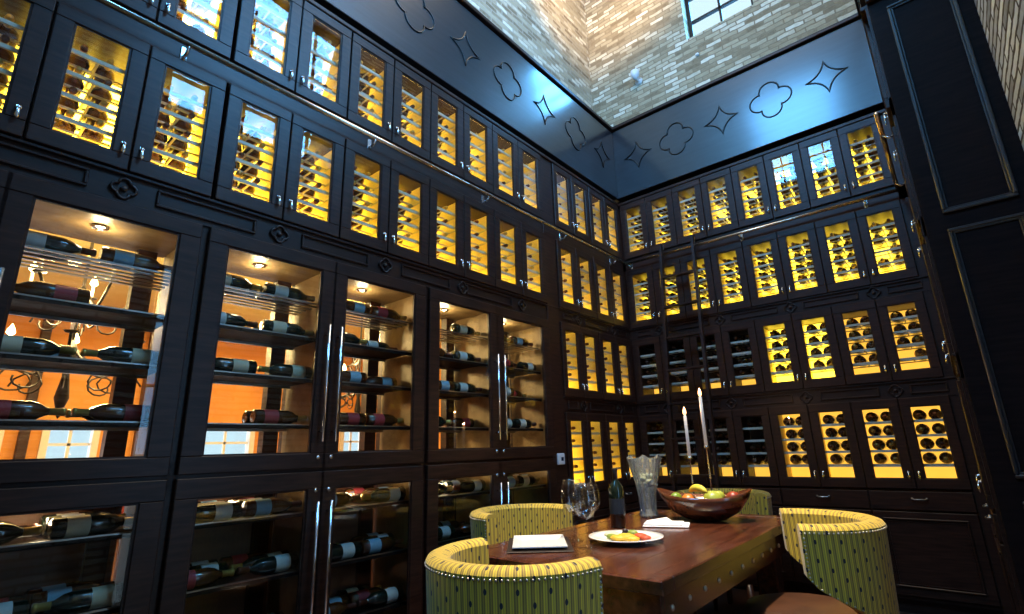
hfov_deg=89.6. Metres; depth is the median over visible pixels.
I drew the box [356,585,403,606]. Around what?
wine bottle
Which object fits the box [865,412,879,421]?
wine bottle
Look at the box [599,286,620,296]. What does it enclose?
shelf
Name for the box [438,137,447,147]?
wine bottle
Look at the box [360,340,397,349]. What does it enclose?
wine bottle
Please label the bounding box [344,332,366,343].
wine bottle
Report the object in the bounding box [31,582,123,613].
wine bottle
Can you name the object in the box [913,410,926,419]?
wine bottle
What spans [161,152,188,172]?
wine bottle
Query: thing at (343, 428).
shelf
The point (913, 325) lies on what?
wine bottle
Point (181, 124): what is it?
wine bottle
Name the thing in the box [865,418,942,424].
shelf
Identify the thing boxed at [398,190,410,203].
wine bottle
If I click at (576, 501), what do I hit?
base cabinet
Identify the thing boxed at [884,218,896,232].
wine bottle
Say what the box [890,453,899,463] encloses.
wine bottle
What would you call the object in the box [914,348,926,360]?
wine bottle
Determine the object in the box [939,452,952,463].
wine bottle
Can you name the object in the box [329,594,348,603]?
wine bottle
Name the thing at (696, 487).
banana
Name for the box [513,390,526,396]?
wine bottle
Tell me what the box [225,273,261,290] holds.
wine bottle
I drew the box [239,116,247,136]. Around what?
wine bottle
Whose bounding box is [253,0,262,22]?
wine bottle
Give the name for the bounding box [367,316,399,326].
wine bottle
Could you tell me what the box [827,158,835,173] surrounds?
wine bottle
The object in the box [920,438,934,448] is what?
wine bottle
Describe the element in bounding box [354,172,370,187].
wine bottle
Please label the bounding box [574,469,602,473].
shelf
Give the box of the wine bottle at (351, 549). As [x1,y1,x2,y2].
[332,541,360,560]
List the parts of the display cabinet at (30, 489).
handle, door, panel, door, door, post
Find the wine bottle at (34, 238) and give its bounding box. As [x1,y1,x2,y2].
[25,230,96,256]
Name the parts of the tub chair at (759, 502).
leg, seat frame, leg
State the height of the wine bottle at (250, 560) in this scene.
0.075 m
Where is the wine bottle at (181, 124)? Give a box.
[166,112,194,138]
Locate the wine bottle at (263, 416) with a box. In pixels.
[250,409,306,423]
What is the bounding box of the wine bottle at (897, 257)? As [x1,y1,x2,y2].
[893,255,904,268]
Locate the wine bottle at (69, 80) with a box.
[62,66,83,96]
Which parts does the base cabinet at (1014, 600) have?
drawer, door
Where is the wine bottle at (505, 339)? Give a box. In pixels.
[504,335,510,341]
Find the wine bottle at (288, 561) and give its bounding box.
[236,552,298,574]
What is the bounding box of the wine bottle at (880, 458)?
[874,453,888,463]
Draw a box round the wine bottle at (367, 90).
[359,81,375,98]
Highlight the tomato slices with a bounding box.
[634,533,650,539]
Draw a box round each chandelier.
[0,242,145,418]
[341,302,379,412]
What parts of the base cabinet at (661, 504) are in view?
door, drawer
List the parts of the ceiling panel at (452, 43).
cap moulding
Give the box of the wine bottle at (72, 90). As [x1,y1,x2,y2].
[57,86,78,118]
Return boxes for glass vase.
[626,455,661,517]
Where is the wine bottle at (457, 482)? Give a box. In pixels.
[443,480,464,492]
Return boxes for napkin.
[643,517,689,527]
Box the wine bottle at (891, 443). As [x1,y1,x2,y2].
[886,439,896,449]
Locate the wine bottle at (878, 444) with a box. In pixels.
[872,439,886,449]
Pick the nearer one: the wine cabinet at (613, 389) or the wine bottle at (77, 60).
the wine bottle at (77, 60)
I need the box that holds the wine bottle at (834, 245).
[832,244,844,255]
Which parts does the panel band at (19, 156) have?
panel moulding, panel moulding, panel moulding, panel moulding, panel moulding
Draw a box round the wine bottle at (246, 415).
[242,411,297,422]
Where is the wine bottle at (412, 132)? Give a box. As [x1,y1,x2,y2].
[401,130,414,139]
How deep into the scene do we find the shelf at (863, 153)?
4.48 m
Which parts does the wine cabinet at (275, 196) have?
door, handle, door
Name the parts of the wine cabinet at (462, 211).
door, door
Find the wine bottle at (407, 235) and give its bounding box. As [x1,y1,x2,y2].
[397,233,409,245]
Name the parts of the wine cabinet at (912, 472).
door, backlit panel, door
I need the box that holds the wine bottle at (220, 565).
[189,561,227,578]
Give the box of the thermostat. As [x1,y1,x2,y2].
[557,453,564,464]
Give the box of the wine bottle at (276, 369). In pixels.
[257,364,311,377]
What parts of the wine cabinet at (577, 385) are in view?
door, door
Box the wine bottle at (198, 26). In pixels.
[192,17,209,33]
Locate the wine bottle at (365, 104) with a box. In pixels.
[358,95,373,111]
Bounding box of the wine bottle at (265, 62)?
[257,54,275,67]
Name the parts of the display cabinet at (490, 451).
panel, post, door, door, handle, handle, handle, handle, post, door, door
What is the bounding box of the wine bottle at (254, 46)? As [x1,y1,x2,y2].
[249,44,256,57]
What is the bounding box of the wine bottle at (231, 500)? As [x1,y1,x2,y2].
[197,500,233,505]
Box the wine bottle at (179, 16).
[176,5,186,21]
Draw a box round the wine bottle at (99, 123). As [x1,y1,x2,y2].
[78,120,103,144]
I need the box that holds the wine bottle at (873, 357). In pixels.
[868,354,878,364]
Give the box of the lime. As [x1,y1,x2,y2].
[671,492,681,497]
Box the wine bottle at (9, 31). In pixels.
[0,14,18,53]
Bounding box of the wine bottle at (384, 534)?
[362,533,393,539]
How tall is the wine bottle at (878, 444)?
0.082 m
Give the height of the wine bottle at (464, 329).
0.076 m
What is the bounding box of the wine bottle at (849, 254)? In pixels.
[847,253,856,264]
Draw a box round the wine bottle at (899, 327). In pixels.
[893,324,906,336]
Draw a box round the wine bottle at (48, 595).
[28,583,100,613]
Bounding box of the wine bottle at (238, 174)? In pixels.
[232,170,241,189]
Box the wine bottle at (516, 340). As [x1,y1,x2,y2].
[509,336,532,347]
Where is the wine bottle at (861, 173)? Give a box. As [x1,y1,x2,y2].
[858,172,870,185]
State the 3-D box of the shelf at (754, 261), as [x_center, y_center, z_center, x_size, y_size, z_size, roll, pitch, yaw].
[2.505,-0.486,4.747,0.567,0.018,0.264,-14,-20,38]
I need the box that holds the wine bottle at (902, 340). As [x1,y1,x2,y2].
[897,337,910,348]
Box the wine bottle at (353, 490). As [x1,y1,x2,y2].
[343,487,371,501]
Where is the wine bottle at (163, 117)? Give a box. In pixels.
[157,104,171,127]
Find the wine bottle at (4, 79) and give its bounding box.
[0,57,8,93]
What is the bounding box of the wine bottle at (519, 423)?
[514,419,536,427]
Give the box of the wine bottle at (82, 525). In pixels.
[47,513,133,539]
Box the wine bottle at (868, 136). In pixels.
[865,135,875,150]
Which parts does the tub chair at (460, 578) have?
nailhead trim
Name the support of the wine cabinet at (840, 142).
attached to the wall at (652, 37)
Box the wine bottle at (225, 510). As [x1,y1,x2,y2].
[195,501,241,522]
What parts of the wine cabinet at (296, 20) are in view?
door, door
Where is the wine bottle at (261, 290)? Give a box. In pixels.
[256,290,306,304]
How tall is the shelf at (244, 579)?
0.024 m
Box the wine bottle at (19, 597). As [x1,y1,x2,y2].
[0,595,24,602]
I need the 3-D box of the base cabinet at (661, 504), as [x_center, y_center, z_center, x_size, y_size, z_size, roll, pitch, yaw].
[1.657,2.101,4.856,0.607,0.835,0.410,-14,-20,38]
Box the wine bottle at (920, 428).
[916,424,930,433]
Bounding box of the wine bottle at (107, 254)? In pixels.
[98,247,171,272]
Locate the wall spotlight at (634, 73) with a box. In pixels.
[630,69,642,84]
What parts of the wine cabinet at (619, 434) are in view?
door, door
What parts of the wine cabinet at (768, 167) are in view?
door, backlit panel, door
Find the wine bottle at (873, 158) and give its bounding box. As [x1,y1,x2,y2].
[869,157,881,172]
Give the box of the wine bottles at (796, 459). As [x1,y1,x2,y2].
[558,161,851,467]
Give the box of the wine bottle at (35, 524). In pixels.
[0,521,37,526]
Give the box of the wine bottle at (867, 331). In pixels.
[863,328,872,339]
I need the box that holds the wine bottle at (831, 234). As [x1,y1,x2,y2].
[829,233,841,244]
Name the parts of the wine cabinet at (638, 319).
door, door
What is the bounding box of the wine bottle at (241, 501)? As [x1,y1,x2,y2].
[236,497,292,515]
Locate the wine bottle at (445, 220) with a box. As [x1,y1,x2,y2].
[437,219,447,228]
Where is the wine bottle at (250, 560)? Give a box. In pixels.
[229,550,288,570]
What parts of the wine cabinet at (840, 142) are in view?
door, backlit panel, door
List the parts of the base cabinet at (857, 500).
drawer, door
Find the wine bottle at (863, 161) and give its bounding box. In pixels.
[854,150,866,165]
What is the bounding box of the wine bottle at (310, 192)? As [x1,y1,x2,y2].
[297,183,321,203]
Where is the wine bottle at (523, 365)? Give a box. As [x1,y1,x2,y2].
[513,362,535,370]
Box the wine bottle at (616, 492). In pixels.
[608,468,626,527]
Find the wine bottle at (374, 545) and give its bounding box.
[359,536,403,554]
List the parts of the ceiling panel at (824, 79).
cap moulding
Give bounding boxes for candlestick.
[683,407,694,493]
[698,388,711,490]
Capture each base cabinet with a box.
[569,489,609,525]
[608,485,639,513]
[657,484,708,509]
[708,485,799,592]
[781,486,872,596]
[868,488,1003,613]
[982,503,1013,612]
[985,510,1021,613]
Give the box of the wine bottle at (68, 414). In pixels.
[65,406,96,420]
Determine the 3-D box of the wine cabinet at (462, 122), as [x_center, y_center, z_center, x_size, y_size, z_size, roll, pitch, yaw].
[-0.503,-1.234,4.049,0.410,0.650,0.656,-14,-20,38]
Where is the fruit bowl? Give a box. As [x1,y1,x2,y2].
[657,488,751,520]
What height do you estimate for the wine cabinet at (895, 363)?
0.650 m
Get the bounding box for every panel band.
[0,133,558,319]
[558,308,630,340]
[563,397,637,416]
[630,275,931,340]
[637,376,958,416]
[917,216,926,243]
[952,353,963,379]
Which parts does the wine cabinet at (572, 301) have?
door, door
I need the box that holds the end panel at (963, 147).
[865,0,1023,601]
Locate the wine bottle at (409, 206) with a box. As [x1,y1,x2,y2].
[398,204,411,218]
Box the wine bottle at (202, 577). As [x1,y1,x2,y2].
[187,567,234,589]
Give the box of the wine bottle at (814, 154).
[812,153,824,166]
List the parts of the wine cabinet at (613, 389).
door, door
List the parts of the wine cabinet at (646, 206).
door, door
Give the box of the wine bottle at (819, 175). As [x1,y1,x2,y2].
[817,173,829,187]
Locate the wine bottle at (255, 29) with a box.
[250,27,258,44]
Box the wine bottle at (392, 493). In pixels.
[361,487,405,501]
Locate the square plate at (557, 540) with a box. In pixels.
[512,534,567,548]
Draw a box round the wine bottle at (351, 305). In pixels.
[346,300,370,315]
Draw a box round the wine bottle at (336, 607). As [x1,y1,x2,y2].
[329,602,356,613]
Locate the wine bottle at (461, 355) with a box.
[450,350,480,361]
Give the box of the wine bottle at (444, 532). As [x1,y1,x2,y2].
[438,525,454,539]
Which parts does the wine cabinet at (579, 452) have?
door, door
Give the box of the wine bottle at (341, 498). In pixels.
[335,492,360,506]
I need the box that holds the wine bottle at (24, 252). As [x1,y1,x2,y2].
[23,252,90,260]
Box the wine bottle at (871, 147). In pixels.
[868,146,878,161]
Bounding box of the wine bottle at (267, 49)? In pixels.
[251,38,276,60]
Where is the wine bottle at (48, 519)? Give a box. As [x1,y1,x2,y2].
[42,512,133,537]
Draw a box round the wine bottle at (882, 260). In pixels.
[878,258,891,271]
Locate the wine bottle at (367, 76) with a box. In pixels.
[359,69,375,85]
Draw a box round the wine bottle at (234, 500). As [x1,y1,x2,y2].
[229,496,264,501]
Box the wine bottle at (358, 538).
[340,532,383,543]
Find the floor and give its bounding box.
[111,540,915,613]
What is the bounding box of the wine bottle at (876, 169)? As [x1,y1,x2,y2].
[873,168,883,181]
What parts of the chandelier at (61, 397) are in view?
bulb, arm, arm, arm, arm, arm, arm, stem, bulb, arm, arm, bulb, arm, arm, arm, arm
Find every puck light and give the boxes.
[91,224,108,230]
[253,263,265,267]
[357,288,366,291]
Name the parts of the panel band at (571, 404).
panel moulding, panel moulding, panel moulding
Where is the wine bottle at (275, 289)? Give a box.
[262,282,314,301]
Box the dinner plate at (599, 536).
[589,530,663,543]
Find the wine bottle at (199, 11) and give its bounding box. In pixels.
[188,0,211,22]
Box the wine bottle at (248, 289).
[225,289,256,296]
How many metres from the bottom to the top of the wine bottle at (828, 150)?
0.082 m
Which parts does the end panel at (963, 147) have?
panel moulding, panel moulding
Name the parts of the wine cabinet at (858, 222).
door, backlit panel, door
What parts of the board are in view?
cap moulding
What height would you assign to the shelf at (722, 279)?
0.018 m
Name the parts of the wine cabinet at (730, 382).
door, backlit panel, door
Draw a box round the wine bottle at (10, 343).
[0,334,76,355]
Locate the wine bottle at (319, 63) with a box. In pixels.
[309,55,328,75]
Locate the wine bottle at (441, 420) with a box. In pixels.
[439,416,451,426]
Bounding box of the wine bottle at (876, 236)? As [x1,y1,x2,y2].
[872,234,885,247]
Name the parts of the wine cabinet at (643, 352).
door, backlit panel, door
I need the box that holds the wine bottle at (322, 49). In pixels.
[310,40,331,60]
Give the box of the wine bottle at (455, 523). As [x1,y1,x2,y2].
[438,520,464,527]
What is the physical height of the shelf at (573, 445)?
0.018 m
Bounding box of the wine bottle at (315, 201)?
[297,199,318,214]
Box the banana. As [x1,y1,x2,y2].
[689,484,707,492]
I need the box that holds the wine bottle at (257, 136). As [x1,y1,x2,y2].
[241,126,266,149]
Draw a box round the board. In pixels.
[854,0,866,25]
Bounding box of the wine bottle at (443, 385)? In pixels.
[439,380,453,390]
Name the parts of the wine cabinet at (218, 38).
door, handle, door, backlit panel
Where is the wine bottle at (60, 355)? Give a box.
[51,344,71,356]
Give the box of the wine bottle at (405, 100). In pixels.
[401,93,412,107]
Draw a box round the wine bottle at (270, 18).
[252,8,278,30]
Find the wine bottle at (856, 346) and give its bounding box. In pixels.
[851,343,864,354]
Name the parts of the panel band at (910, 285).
panel moulding, panel moulding, panel moulding, panel moulding, panel moulding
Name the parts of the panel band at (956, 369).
panel moulding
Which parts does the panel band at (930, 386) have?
panel moulding, panel moulding, panel moulding, panel moulding, panel moulding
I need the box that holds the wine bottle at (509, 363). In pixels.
[506,359,512,366]
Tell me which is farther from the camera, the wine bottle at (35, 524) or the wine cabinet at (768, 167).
the wine cabinet at (768, 167)
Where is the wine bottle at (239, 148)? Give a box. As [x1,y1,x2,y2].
[236,136,245,154]
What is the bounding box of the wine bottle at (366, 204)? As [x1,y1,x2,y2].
[352,202,369,218]
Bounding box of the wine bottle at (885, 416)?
[880,411,890,420]
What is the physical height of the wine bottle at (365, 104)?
0.082 m
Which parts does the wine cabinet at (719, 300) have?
door, backlit panel, door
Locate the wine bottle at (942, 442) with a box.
[935,437,948,448]
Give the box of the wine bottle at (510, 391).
[507,387,513,395]
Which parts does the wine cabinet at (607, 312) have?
door, door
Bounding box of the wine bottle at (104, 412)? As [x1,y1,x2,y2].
[71,404,150,421]
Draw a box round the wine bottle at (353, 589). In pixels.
[335,585,381,595]
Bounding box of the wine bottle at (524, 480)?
[516,475,539,486]
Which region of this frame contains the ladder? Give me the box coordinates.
[659,234,732,603]
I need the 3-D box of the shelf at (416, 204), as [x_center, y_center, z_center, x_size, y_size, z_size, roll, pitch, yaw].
[-0.907,-0.756,3.396,0.264,0.018,0.612,-14,-20,38]
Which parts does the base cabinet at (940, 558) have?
drawer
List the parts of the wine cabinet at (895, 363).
door, backlit panel, door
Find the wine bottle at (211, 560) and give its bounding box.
[190,559,217,565]
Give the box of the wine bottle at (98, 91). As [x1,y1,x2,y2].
[82,80,112,108]
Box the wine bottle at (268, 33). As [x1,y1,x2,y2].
[251,24,277,53]
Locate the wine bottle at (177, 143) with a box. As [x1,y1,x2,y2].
[163,131,190,158]
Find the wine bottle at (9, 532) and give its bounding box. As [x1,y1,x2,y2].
[0,523,42,544]
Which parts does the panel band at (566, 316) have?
panel moulding, panel moulding, panel moulding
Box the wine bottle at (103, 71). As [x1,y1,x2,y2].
[84,59,114,91]
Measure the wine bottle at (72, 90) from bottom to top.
0.082 m
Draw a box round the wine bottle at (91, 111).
[78,100,107,128]
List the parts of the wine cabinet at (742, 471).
door, backlit panel, door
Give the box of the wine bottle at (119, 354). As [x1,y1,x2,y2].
[80,346,158,364]
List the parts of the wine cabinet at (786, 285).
door, backlit panel, door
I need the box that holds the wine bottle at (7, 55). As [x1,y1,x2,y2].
[0,35,14,77]
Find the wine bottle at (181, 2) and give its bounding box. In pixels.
[178,0,187,17]
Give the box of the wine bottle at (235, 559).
[219,552,263,571]
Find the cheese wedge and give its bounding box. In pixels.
[604,531,620,535]
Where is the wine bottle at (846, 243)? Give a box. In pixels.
[843,240,853,253]
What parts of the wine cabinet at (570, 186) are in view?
door, door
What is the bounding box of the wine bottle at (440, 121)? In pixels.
[438,113,449,127]
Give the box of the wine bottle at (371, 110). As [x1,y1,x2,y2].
[358,109,373,118]
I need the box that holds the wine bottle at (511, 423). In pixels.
[508,419,514,427]
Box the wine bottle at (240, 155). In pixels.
[234,152,243,172]
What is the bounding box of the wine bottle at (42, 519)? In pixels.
[38,511,125,535]
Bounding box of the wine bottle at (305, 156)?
[300,151,320,171]
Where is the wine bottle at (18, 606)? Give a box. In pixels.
[0,599,28,613]
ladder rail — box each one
[95,0,626,264]
[625,189,898,269]
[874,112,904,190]
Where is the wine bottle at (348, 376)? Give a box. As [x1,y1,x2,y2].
[342,370,366,382]
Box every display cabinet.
[0,169,204,613]
[151,227,425,613]
[421,287,556,613]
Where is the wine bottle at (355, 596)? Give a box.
[346,587,389,606]
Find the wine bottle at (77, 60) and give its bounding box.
[67,45,89,75]
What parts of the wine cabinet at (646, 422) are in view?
door, backlit panel, door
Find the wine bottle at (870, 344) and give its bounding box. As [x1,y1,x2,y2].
[866,341,875,352]
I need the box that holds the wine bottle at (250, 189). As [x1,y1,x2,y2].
[235,178,259,195]
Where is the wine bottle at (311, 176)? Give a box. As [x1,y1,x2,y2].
[299,166,320,188]
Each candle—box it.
[683,407,690,456]
[698,388,707,445]
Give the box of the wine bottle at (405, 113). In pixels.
[401,105,414,121]
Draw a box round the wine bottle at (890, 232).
[886,231,898,244]
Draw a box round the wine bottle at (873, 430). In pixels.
[868,426,882,435]
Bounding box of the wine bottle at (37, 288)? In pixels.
[14,281,90,302]
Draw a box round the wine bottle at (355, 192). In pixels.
[353,187,369,202]
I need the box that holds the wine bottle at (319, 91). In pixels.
[311,84,326,94]
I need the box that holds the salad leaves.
[606,530,637,538]
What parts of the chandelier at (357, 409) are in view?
arm, arm, arm, stem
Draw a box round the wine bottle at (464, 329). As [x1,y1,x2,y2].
[450,323,480,336]
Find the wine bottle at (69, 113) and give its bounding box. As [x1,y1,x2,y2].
[53,110,75,135]
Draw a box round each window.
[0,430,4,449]
[36,430,100,458]
[205,431,254,453]
[338,432,358,450]
[685,0,752,37]
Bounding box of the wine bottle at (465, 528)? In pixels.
[455,522,470,534]
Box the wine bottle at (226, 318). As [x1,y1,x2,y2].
[220,312,257,327]
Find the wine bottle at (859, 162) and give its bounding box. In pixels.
[856,161,868,175]
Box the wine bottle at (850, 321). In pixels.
[846,318,860,329]
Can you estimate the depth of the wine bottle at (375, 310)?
3.20 m
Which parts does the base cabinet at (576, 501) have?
drawer, door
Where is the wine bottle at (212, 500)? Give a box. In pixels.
[198,500,225,502]
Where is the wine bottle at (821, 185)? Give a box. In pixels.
[819,184,830,196]
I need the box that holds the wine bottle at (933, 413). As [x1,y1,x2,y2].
[928,409,941,418]
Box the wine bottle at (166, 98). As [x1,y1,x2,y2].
[160,85,173,107]
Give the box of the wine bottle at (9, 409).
[0,399,66,419]
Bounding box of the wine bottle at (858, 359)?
[854,355,867,366]
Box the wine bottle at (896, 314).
[890,311,903,323]
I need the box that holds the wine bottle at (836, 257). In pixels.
[833,255,846,267]
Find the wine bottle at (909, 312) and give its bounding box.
[905,309,917,321]
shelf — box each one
[0,17,23,62]
[0,42,17,83]
[0,67,11,104]
[0,93,5,110]
[0,351,156,378]
[0,419,147,430]
[0,525,131,552]
[9,292,164,332]
[20,244,170,290]
[41,604,119,613]
[53,113,197,176]
[58,91,200,168]
[63,69,203,150]
[68,48,205,133]
[177,8,217,32]
[178,0,219,37]
[186,568,297,597]
[187,0,220,24]
[194,510,302,529]
[207,423,308,431]
[213,370,311,388]
[218,323,314,349]
[223,285,317,315]
[232,176,327,219]
[234,157,328,209]
[237,139,329,192]
[239,121,330,179]
[250,31,336,96]
[250,47,335,101]
[252,15,337,84]
[254,0,338,73]
[331,546,406,567]
[335,500,407,511]
[339,425,409,431]
[342,381,410,394]
[344,342,411,361]
[344,600,405,613]
[345,310,411,331]
[351,218,418,248]
[352,202,418,235]
[353,186,419,221]
[354,170,419,207]
[358,105,420,145]
[359,91,420,139]
[360,78,421,128]
[361,64,421,116]
[437,206,486,233]
[437,220,486,245]
[437,234,486,258]
[437,248,486,271]
[438,111,484,150]
[438,124,484,161]
[438,136,484,172]
[438,149,485,179]
[438,490,489,499]
[438,532,470,545]
[439,356,487,370]
[439,390,487,400]
[439,427,488,432]
[440,329,486,344]
[498,148,534,175]
[498,159,535,185]
[499,171,535,195]
[499,182,536,205]
[500,234,538,255]
[500,246,538,267]
[501,258,539,278]
[501,271,539,289]
[504,342,538,353]
[506,366,540,377]
[507,396,541,403]
[508,428,542,432]
[509,484,545,490]
[557,184,583,203]
[558,195,583,213]
[558,204,584,222]
[559,215,585,231]
[561,260,588,274]
[562,271,589,285]
[563,282,589,295]
[563,293,590,305]
[566,342,593,350]
[567,354,594,361]
[568,366,595,372]
[568,378,596,383]
[571,432,599,434]
[572,444,600,446]
[573,457,601,459]
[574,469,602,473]
[592,206,614,222]
[593,215,614,230]
[594,225,615,239]
[595,234,616,247]
[598,276,619,287]
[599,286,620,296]
[599,296,621,306]
[600,306,622,315]
[604,351,626,357]
[604,361,627,367]
[605,372,628,377]
[606,383,628,388]
[610,433,633,434]
[611,444,634,445]
[627,206,667,225]
[628,215,668,234]
[629,224,669,243]
[630,233,670,250]
[633,279,675,290]
[634,285,676,298]
[635,295,677,308]
[636,308,679,318]
[640,349,684,359]
[641,360,685,369]
[642,370,686,379]
[643,381,687,389]
[648,430,693,433]
[649,442,694,444]
[650,453,696,455]
[660,465,697,466]
[680,186,726,209]
[681,196,727,218]
[682,206,728,227]
[683,216,730,235]
[689,260,737,278]
[690,270,738,287]
[691,281,740,297]
[693,292,742,307]
[698,340,749,351]
[699,351,751,361]
[701,362,753,372]
[702,374,754,383]
[708,427,762,430]
[710,439,764,442]
[711,452,766,454]
[713,464,768,466]
[740,164,794,193]
[741,174,796,202]
[743,184,798,210]
[745,195,800,216]
[752,243,809,265]
[754,254,811,275]
[756,265,813,285]
[757,277,816,296]
[765,328,825,342]
[767,341,828,353]
[769,353,831,365]
[771,366,833,376]
[780,423,844,427]
[782,437,846,440]
[784,450,849,453]
[786,464,852,466]
[810,137,874,171]
[812,148,877,181]
[815,159,880,184]
[817,170,882,195]
[827,222,895,248]
[829,234,899,259]
[831,246,902,270]
[834,259,905,281]
[845,315,918,331]
[847,328,921,343]
[850,342,924,356]
[853,356,927,368]
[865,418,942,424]
[867,433,946,437]
[870,449,950,452]
[873,463,954,466]
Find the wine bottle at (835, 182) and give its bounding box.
[832,181,840,192]
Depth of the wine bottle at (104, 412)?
2.08 m
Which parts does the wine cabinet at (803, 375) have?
door, backlit panel, door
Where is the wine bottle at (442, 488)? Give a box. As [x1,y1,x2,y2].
[438,483,452,495]
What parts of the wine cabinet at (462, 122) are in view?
door, door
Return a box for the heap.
[610,533,639,541]
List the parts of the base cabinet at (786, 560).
drawer, door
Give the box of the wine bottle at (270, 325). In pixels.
[259,319,313,335]
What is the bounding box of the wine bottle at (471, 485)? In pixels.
[453,479,485,491]
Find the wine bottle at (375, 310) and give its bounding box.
[368,305,406,320]
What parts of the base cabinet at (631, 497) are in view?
drawer, door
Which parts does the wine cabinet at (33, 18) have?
backlit panel, handle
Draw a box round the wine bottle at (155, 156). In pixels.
[151,143,164,164]
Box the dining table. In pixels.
[489,509,787,613]
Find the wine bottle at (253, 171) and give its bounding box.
[234,160,262,183]
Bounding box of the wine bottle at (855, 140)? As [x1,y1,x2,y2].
[852,139,863,154]
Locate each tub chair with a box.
[424,538,603,613]
[469,503,572,544]
[676,488,772,613]
[743,508,899,613]
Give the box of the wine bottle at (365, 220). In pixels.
[351,217,368,231]
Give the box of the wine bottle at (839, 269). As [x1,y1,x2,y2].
[836,267,849,280]
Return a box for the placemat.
[506,536,573,553]
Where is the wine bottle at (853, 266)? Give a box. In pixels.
[849,264,858,276]
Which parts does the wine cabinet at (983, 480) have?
door, handle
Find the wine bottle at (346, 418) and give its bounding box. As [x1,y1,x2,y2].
[340,412,365,424]
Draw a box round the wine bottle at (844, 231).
[842,230,850,240]
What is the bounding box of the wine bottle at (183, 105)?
[169,95,197,121]
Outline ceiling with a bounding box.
[14,229,440,344]
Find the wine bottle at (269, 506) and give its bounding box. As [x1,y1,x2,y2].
[241,498,301,517]
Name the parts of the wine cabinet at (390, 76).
door, door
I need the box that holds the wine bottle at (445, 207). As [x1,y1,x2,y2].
[437,206,447,217]
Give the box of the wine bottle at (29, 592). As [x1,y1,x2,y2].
[24,580,114,599]
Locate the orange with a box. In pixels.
[682,494,695,498]
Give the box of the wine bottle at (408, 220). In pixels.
[398,218,410,231]
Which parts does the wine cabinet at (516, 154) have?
door, door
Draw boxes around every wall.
[0,315,362,459]
[375,345,440,448]
[467,0,592,109]
[584,0,857,202]
[974,0,1023,149]
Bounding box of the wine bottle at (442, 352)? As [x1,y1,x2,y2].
[440,348,452,356]
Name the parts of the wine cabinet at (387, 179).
door, door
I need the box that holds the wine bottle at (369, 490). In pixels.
[352,486,392,501]
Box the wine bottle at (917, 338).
[912,335,923,347]
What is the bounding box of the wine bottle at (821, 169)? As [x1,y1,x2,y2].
[815,163,827,175]
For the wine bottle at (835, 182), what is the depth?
4.57 m
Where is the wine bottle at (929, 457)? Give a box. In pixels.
[923,452,937,463]
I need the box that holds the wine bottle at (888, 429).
[883,425,893,434]
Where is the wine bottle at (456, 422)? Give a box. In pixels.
[444,418,473,426]
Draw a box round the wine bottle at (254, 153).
[240,143,264,166]
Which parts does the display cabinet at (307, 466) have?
panel, door, door, post, handle, handle, handle, handle, panel, post, door, door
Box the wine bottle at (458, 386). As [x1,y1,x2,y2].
[453,382,481,392]
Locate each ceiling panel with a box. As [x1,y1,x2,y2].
[314,0,617,199]
[610,13,883,202]
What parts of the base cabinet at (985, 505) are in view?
door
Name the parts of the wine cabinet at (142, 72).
door, handle, backlit panel, handle, door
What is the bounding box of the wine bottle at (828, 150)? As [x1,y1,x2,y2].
[825,148,833,160]
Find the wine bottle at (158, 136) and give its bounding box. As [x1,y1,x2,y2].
[153,122,169,147]
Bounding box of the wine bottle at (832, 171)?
[829,169,838,183]
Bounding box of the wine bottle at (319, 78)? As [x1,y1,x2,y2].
[308,70,328,88]
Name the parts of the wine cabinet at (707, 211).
door, backlit panel, door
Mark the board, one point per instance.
(859, 3)
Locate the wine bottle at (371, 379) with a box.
[366,376,396,385]
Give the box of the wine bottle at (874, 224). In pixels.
[870,222,882,236]
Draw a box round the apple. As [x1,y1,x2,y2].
[726,488,737,496]
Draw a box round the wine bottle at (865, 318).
[860,316,870,327]
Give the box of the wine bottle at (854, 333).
[849,330,861,341]
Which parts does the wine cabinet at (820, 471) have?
door, backlit panel, door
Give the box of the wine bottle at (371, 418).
[364,413,403,425]
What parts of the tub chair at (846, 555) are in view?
seat, nailhead trim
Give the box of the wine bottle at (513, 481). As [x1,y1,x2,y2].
[508,476,518,487]
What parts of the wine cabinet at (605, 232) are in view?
door, door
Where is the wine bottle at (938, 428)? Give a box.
[932,423,945,433]
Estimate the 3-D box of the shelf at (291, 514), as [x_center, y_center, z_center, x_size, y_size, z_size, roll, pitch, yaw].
[-1.317,0.998,2.428,0.294,0.024,0.594,-14,-20,38]
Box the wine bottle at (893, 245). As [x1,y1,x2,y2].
[890,243,901,256]
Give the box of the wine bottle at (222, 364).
[214,357,257,373]
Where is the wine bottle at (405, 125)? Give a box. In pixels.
[401,118,412,132]
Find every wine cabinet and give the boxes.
[0,0,56,139]
[22,1,226,197]
[55,0,237,60]
[210,83,344,237]
[229,0,351,119]
[337,139,429,265]
[345,32,430,161]
[427,179,494,286]
[429,84,492,193]
[492,124,542,219]
[494,209,546,303]
[551,163,590,243]
[555,239,596,318]
[559,321,602,399]
[564,412,609,494]
[587,187,621,259]
[592,257,627,328]
[598,332,634,402]
[604,414,639,486]
[620,189,678,259]
[626,258,686,328]
[632,331,696,402]
[639,412,707,484]
[671,168,739,245]
[680,241,751,318]
[689,320,765,397]
[699,407,779,485]
[730,144,811,228]
[742,222,827,306]
[754,307,846,391]
[768,402,867,487]
[798,117,893,208]
[814,199,918,292]
[831,292,943,384]
[850,395,972,489]
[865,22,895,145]
[877,76,903,178]
[891,126,922,250]
[903,177,927,271]
[922,244,953,366]
[930,282,954,374]
[956,380,994,509]
[958,391,985,496]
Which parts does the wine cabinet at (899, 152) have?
door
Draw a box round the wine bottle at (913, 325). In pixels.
[908,322,921,334]
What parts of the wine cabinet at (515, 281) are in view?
door, door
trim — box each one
[13,319,53,458]
[56,0,640,504]
[117,332,151,539]
[618,109,1013,613]
[860,5,1023,613]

